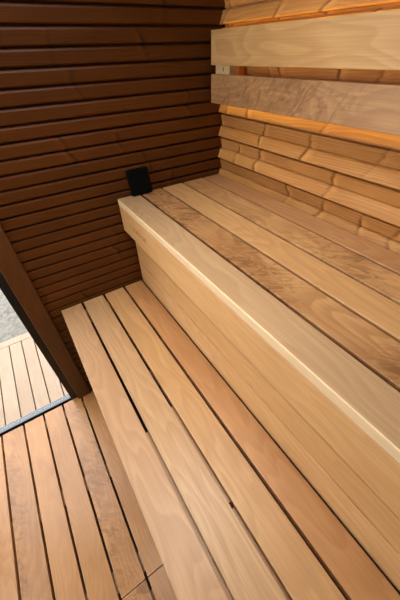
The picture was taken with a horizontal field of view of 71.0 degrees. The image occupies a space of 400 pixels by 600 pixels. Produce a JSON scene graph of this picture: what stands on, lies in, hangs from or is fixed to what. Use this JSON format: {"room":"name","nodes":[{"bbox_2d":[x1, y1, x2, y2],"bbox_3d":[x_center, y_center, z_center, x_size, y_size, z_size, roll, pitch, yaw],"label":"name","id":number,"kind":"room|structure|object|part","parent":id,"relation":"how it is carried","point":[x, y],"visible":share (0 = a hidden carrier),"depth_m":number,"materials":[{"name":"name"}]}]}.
{"room":"sauna","nodes":[
{"label":"sauna","id":0,"kind":"room"},
{"bbox_2d":[0,289,61,399],"bbox_3d":[-7.681,-6.534,9.990,28.000,0.060,25.920,-24,46,-23],"label":"floor","id":1,"kind":"structure","parent":0,"point":[11,326],"depth_m":2.19,"materials":[{"name":"grey concrete"}]},
{"bbox_2d":[0,332,67,427],"bbox_3d":[-1.092,0.480,1.748,2.756,0.119,0.650,-24,46,-23],"label":"deck","id":2,"kind":"object","parent":1,"relation":"on","point":[18,379],"visible":0.09,"depth_m":1.66,"materials":[{"name":"brown wood"}]},
{"bbox_2d":[0,0,225,390],"bbox_3d":[-0.281,-0.419,1.112,0.945,2.197,0.054,-24,46,-23],"label":"wall","id":3,"kind":"structure","parent":0,"point":[92,92],"depth_m":0.92,"materials":[{"name":"brown wood"}]},
{"bbox_2d":[0,225,90,400],"bbox_3d":[-0.691,-0.232,0.927,0.070,2.145,0.072,-24,46,-23],"label":"trim","id":4,"kind":"structure","parent":3,"relation":"attached to","point":[12,269],"depth_m":1.14,"materials":[{"name":"brown wood"}]},
{"bbox_2d":[5,344,399,599],"bbox_3d":[-0.103,1.180,0.963,1.977,0.040,2.210,-24,46,-23],"label":"floor","id":5,"kind":"structure","parent":0,"point":[155,380],"depth_m":1.27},
{"bbox_2d":[0,391,162,599],"bbox_3d":[-0.725,0.932,1.185,1.090,0.066,0.872,-24,46,-23],"label":"duckboard","id":6,"kind":"object","parent":5,"relation":"on","point":[130,567],"visible":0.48,"depth_m":1.17,"materials":[{"name":"brown wood"}]},
{"bbox_2d":[122,565,176,599],"bbox_3d":[-0.191,1.469,0.564,1.090,0.066,1.082,-24,46,-23],"label":"duckboard","id":7,"kind":"object","parent":5,"relation":"on","point":[162,589],"visible":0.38,"depth_m":1.00,"materials":[{"name":"brown wood"}]},
{"bbox_2d":[61,280,399,599],"bbox_3d":[0.138,0.798,0.837,0.372,0.685,2.074,-24,46,-23],"label":"bench","id":8,"kind":"object","parent":5,"relation":"on","point":[185,474],"visible":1,"depth_m":0.72,"materials":[{"name":"beige wood"}]},
{"bbox_3d":[0.023,0.576,0.646,0.058,0.040,0.632,-24,46,-23],"label":"support rail","id":9,"kind":"part","parent":8,"relation":"part of","materials":[{"name":"beige wood"}]},
{"bbox_3d":[-0.009,0.436,0.803,0.055,0.040,0.300,-24,46,-23],"label":"support rail","id":10,"kind":"part","parent":8,"relation":"part of","materials":[{"name":"beige wood"}]},
{"bbox_3d":[0.175,0.620,0.590,0.055,0.040,0.347,-24,46,-23],"label":"support rail","id":11,"kind":"part","parent":8,"relation":"part of","materials":[{"name":"beige wood"}]},
{"bbox_2d":[118,174,399,591],"bbox_3d":[0.463,0.500,0.858,0.472,1.085,2.074,-24,46,-23],"label":"bench","id":12,"kind":"object","parent":5,"relation":"on","point":[298,312],"visible":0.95,"depth_m":0.65,"materials":[{"name":"brown wood"}]},
{"bbox_2d":[125,166,152,196],"bbox_3d":[-0.230,-0.449,1.064,0.087,0.092,0.032,-27,47,-25],"label":"speaker","id":13,"kind":"object","parent":12,"relation":"on","point":[139,181],"depth_m":1.06,"materials":[{"name":"plastic"}]},
{"bbox_3d":[-0.202,0.052,1.445,0.045,1.004,0.045,-24,46,-23],"label":"leg","id":14,"kind":"part","parent":12,"relation":"part of","materials":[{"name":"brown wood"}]},
{"bbox_2d":[218,0,399,254],"bbox_3d":[0.688,0.015,0.589,0.060,2.197,2.150,-24,46,-23],"label":"wall","id":15,"kind":"structure","parent":0,"point":[346,178],"depth_m":0.82,"materials":[{"name":"brown wood"}]},
{"bbox_2d":[211,9,399,135],"bbox_3d":[0.617,-0.261,0.346,0.053,0.196,2.041,-24,46,-23],"label":"backrest","id":16,"kind":"object","parent":15,"relation":"attached to","point":[363,41],"visible":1,"depth_m":0.69,"materials":[{"name":"brown wood"}]},
{"bbox_3d":[-1.466,0.191,0.476,0.060,2.197,0.260,-24,46,-23],"label":"wall","id":17,"kind":"structure","parent":0,"visible":0},
{"bbox_2d":[0,271,76,437],"bbox_3d":[-1.111,-0.043,0.731,0.928,2.145,0.042,-24,46,-23],"label":"door","id":18,"kind":"structure","parent":17,"relation":"in","point":[5,288],"depth_m":1.36,"materials":[{"name":"metal"}]}
]}

